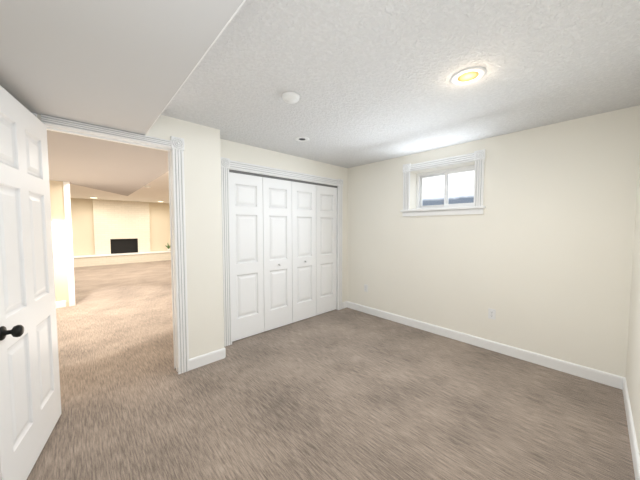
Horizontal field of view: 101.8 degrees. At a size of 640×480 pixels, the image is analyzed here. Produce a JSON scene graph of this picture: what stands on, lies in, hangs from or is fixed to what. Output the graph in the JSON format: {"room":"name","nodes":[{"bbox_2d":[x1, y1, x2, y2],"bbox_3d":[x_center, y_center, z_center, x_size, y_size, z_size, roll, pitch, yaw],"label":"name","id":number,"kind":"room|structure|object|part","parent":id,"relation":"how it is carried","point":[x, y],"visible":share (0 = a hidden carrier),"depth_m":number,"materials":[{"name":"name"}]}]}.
{"room":"basement bedroom","nodes":[
{"label":"basement bedroom","id":0,"kind":"room"},
{"bbox_2d":[49,180,75,305],"bbox_3d":[-4.633,-0.028,4.312,0.760,2.380,0.120,-3,4,-43],"label":"wall","id":1,"kind":"structure","parent":0,"point":[59,239],"depth_m":4.42,"materials":[{"name":"beige paint"}]},
{"bbox_2d":[56,301,65,307],"bbox_3d":[-4.631,1.112,4.280,0.640,0.106,0.014,-3,4,-43],"label":"baseboard","id":2,"kind":"structure","parent":1,"relation":"attached to","point":[59,304],"depth_m":4.45,"materials":[{"name":"white wood"}]},
{"bbox_2d":[63,181,74,305],"bbox_3d":[-4.337,0.077,4.499,0.080,2.150,0.018,-3,4,-43],"label":"door frame","id":3,"kind":"structure","parent":1,"relation":"attached to","point":[68,231],"depth_m":4.49,"materials":[{"name":"white wood"}]},
{"bbox_2d":[47,130,167,195],"bbox_3d":[-3.663,-1.087,3.966,1.780,0.230,5.330,-3,4,-43],"label":"ceiling","id":4,"kind":"structure","parent":0,"point":[113,167],"depth_m":3.17,"materials":[{"name":"white paint"}]},
{"bbox_2d":[70,198,170,255],"bbox_3d":[-8.242,-0.298,9.642,7.500,2.380,0.150,-3,4,-43],"label":"wall","id":5,"kind":"structure","parent":0,"point":[83,225],"depth_m":9.46,"materials":[{"name":"paint"}]},
{"bbox_2d":[92,199,150,254],"bbox_3d":[-7.601,-0.499,10.045,1.720,2.020,0.120,-3,4,-43],"label":"wall","id":6,"kind":"structure","parent":0,"point":[123,218],"depth_m":9.91,"materials":[{"name":"beige paint"}]},
{"bbox_2d":[0,0,243,134],"bbox_3d":[-0.845,-0.919,0.842,0.915,0.210,2.850,-3,4,-43],"label":"ceiling","id":7,"kind":"structure","parent":0,"point":[126,65],"depth_m":1.16,"materials":[{"name":"paint"}]},
{"bbox_2d":[145,0,245,134],"bbox_3d":[-0.511,-0.831,1.158,0.006,0.006,2.850,-3,4,-43],"label":"ceiling soffit","id":8,"kind":"structure","parent":7,"relation":"attached to","point":[231,18],"depth_m":1.16,"materials":[{"name":"white paint"}]},
{"bbox_2d":[37,114,223,358],"bbox_3d":[-1.519,0.084,2.296,1.280,2.360,0.120,-3,4,-43],"label":"wall","id":9,"kind":"structure","parent":0,"point":[203,204],"depth_m":2.55,"materials":[{"name":"paint"}]},
{"bbox_2d":[0,86,60,479],"bbox_3d":[-1.701,0.260,1.503,0.177,2.065,0.828,-2,3,-31],"label":"bedroom door","id":10,"kind":"structure","parent":9,"relation":"in","point":[30,404],"depth_m":1.46,"materials":[{"name":"white wood"}]},
{"bbox_3d":[-1.477,0.441,1.248,0.071,0.066,0.066,-2,3,-31],"label":"knob","id":11,"kind":"part","parent":10,"relation":"part of","materials":[{"name":"black metal"}]},
{"bbox_2d":[41,115,188,373],"bbox_3d":[-1.632,0.175,2.185,0.916,2.189,0.172,-3,4,-43],"label":"door frame","id":12,"kind":"structure","parent":9,"relation":"attached to","point":[180,255],"depth_m":2.39,"materials":[{"name":"white wood"}]},
{"bbox_2d":[189,348,224,370],"bbox_3d":[-1.133,1.196,2.621,0.350,0.106,0.014,-3,4,-43],"label":"baseboard","id":13,"kind":"structure","parent":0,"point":[204,359],"depth_m":2.61,"materials":[{"name":"white wood"}]},
{"bbox_2d":[220,139,347,301],"bbox_3d":[-0.402,0.013,3.692,2.260,2.360,0.120,-3,4,-43],"label":"wall","id":14,"kind":"structure","parent":0,"point":[240,152],"depth_m":3.63,"materials":[{"name":"paint"}]},
{"bbox_2d":[221,157,229,168],"bbox_3d":[-1.066,-0.868,2.922,0.108,0.108,0.034,-3,4,-43],"label":"trim","id":15,"kind":"structure","parent":14,"relation":"attached to","point":[225,162],"depth_m":2.92,"materials":[{"name":"white wood"}]},
{"bbox_2d":[221,167,231,346],"bbox_3d":[-1.071,0.207,2.982,0.095,2.045,0.018,-3,4,-43],"label":"trim","id":16,"kind":"structure","parent":14,"relation":"attached to","point":[226,246],"depth_m":2.97,"materials":[{"name":"white wood"}]},
{"bbox_2d":[229,172,263,341],"bbox_3d":[-0.904,0.204,3.201,0.451,2.005,0.030,-3,4,-43],"label":"bifold closet door","id":17,"kind":"structure","parent":14,"relation":"in","point":[246,243],"depth_m":3.19,"materials":[{"name":"white wood"}]},
{"bbox_2d":[262,177,291,331],"bbox_3d":[-0.557,0.189,3.499,0.451,2.005,0.066,-3,4,-43],"label":"bifold closet door","id":18,"kind":"structure","parent":14,"relation":"in","point":[277,231],"depth_m":3.49,"materials":[{"name":"white wood"}]},
{"bbox_2d":[229,169,336,187],"bbox_3d":[-0.403,-0.829,3.621,1.835,0.030,0.040,-3,4,-43],"label":"door track","id":19,"kind":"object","parent":14,"relation":"attached to","point":[261,175],"depth_m":3.46,"materials":[{"name":"grey metal"}]},
{"bbox_2d":[230,160,338,185],"bbox_3d":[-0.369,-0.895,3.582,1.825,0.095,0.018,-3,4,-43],"label":"trim","id":20,"kind":"structure","parent":14,"relation":"attached to","point":[242,166],"depth_m":3.42,"materials":[{"name":"white wood"}]},
{"bbox_2d":[292,181,315,322],"bbox_3d":[-0.223,0.173,3.811,0.451,2.005,0.066,-3,4,-43],"label":"bifold closet door","id":21,"kind":"structure","parent":14,"relation":"in","point":[303,250],"depth_m":3.81,"materials":[{"name":"white wood"}]},
{"bbox_2d":[316,185,336,314],"bbox_3d":[0.099,0.157,4.135,0.451,2.005,0.030,-3,4,-43],"label":"bifold closet door","id":22,"kind":"structure","parent":14,"relation":"in","point":[326,246],"depth_m":4.12,"materials":[{"name":"white wood"}]},
{"bbox_2d":[336,186,337,309],"bbox_3d":[0.263,0.132,4.317,0.020,2.060,0.122,-3,4,-43],"label":"trim","id":23,"kind":"structure","parent":14,"relation":"attached to","point":[337,252],"depth_m":4.28,"materials":[{"name":"white wood"}]},
{"bbox_2d":[338,186,342,309],"bbox_3d":[0.333,0.141,4.290,0.095,2.045,0.018,-3,4,-43],"label":"trim","id":24,"kind":"structure","parent":14,"relation":"attached to","point":[340,192],"depth_m":4.28,"materials":[{"name":"white wood"}]},
{"bbox_2d":[338,179,342,185],"bbox_3d":[0.338,-0.934,4.230,0.108,0.108,0.034,-3,4,-43],"label":"trim","id":25,"kind":"structure","parent":14,"relation":"attached to","point":[340,182],"depth_m":4.21,"materials":[{"name":"white wood"}]},
{"bbox_2d":[342,301,346,308],"bbox_3d":[0.422,1.105,4.424,0.132,0.106,0.014,-3,4,-43],"label":"baseboard","id":26,"kind":"structure","parent":14,"relation":"attached to","point":[344,304],"depth_m":4.41,"materials":[{"name":"white wood"}]},
{"bbox_2d":[27,260,634,479],"bbox_3d":[-4.067,1.170,5.161,9.400,0.100,14.200,-3,4,-43],"label":"floor","id":27,"kind":"structure","parent":0,"point":[346,394],"depth_m":2.01,"materials":[{"name":"beige carpet"}]},
{"bbox_2d":[73,252,170,266],"bbox_3d":[-8.027,0.742,9.464,7.240,0.320,0.478,-3,4,-43],"label":"bench","id":28,"kind":"object","parent":27,"relation":"on","point":[102,260],"visible":0.33,"depth_m":9.68,"materials":[{"name":"white brick"}]},
{"bbox_2d":[73,250,170,257],"bbox_3d":[-8.016,0.563,9.444,7.240,0.040,0.508,-3,4,-43],"label":"ledge","id":29,"kind":"object","parent":28,"relation":"on","point":[84,256],"visible":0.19,"depth_m":9.69,"materials":[{"name":"white wood"}]},
{"bbox_2d":[111,239,136,253],"bbox_3d":[-7.606,0.229,10.109,0.848,0.558,0.065,-3,4,-43],"label":"firebox","id":30,"kind":"object","parent":29,"relation":"on","point":[124,246],"visible":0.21,"depth_m":10.08,"materials":[{"name":"black metal"}]},
{"bbox_2d":[110,238,137,253],"bbox_3d":[-7.567,0.231,10.068,0.848,0.558,0.048,-3,4,-43],"label":"frame","id":31,"kind":"object","parent":30,"relation":"attached to","point":[123,239],"visible":0.81,"depth_m":9.98,"materials":[{"name":"black metal"}]},
{"bbox_2d":[70,0,639,202],"bbox_3d":[-3.837,-1.298,4.861,7.500,0.140,13.070,-3,4,-43],"label":"ceiling","id":32,"kind":"structure","parent":0,"point":[368,81],"depth_m":1.67,"materials":[{"name":"white paint"}]},
{"bbox_2d":[282,92,299,103],"bbox_3d":[-0.218,-1.060,1.951,0.130,0.041,0.130,-3,4,-43],"label":"smoke detector","id":33,"kind":"object","parent":32,"relation":"attached to","point":[291,97],"visible":1,"depth_m":1.92,"materials":[{"name":"white plastic"}]},
{"bbox_2d":[294,136,308,141],"bbox_3d":[-0.201,-1.128,2.904,0.168,0.013,0.168,-3,4,-43],"label":"recessed light","id":34,"kind":"object","parent":32,"relation":"in","point":[302,139],"visible":1,"depth_m":2.89,"materials":[{"name":"white plastic"}]},
{"bbox_2d":[451,67,485,84],"bbox_3d":[0.963,-1.062,1.691,0.200,0.009,0.200,-3,4,-43],"label":"recessed light","id":35,"kind":"object","parent":32,"relation":"in","point":[469,75],"visible":1,"depth_m":1.68,"materials":[{"name":"white plastic"}]},
{"bbox_2d":[347,159,636,377],"bbox_3d":[1.370,0.131,3.634,0.315,2.130,4.070,-3,4,-43],"label":"wall","id":36,"kind":"structure","parent":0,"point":[553,280],"depth_m":2.76,"materials":[{"name":"paint"}]},
{"bbox_2d":[416,165,474,208],"bbox_3d":[1.667,-0.664,3.425,0.070,0.520,0.800,-3,4,-43],"label":"window","id":37,"kind":"structure","parent":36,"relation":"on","point":[420,180],"depth_m":3.43,"materials":[{"name":"white plastic"}]},
{"bbox_2d":[347,301,624,388],"bbox_3d":[1.521,1.160,3.334,0.014,0.106,3.110,-3,4,-43],"label":"baseboard","id":38,"kind":"structure","parent":36,"relation":"attached to","point":[605,378],"depth_m":2.79,"materials":[{"name":"white wood"}]},
{"bbox_2d":[488,308,495,319],"bbox_3d":[1.916,0.824,2.898,0.006,0.114,0.070,-3,4,-43],"label":"outlet","id":39,"kind":"object","parent":36,"relation":"attached to","point":[493,314],"visible":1,"depth_m":2.89,"materials":[{"name":"white plastic"}]},
{"bbox_2d":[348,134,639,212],"bbox_3d":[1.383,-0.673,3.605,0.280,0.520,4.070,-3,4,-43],"label":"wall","id":40,"kind":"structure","parent":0,"point":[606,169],"depth_m":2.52,"materials":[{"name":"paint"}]},
{"bbox_2d":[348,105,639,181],"bbox_3d":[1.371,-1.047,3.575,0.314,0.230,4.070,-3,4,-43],"label":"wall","id":41,"kind":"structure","parent":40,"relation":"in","point":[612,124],"depth_m":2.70,"materials":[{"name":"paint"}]},
{"bbox_2d":[622,151,639,479],"bbox_3d":[1.182,0.162,0.765,3.940,2.360,0.134,-3,4,-43],"label":"wall","id":42,"kind":"structure","parent":0,"point":[633,369],"depth_m":1.83,"materials":[{"name":"paint"}]},
{"label":"outside","id":43,"kind":"structure","parent":0,"visible":0},
{"bbox_2d":[422,171,473,205],"bbox_3d":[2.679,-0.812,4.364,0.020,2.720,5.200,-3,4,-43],"label":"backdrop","id":44,"kind":"structure","parent":43,"point":[456,191],"depth_m":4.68,"materials":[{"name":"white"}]}
]}

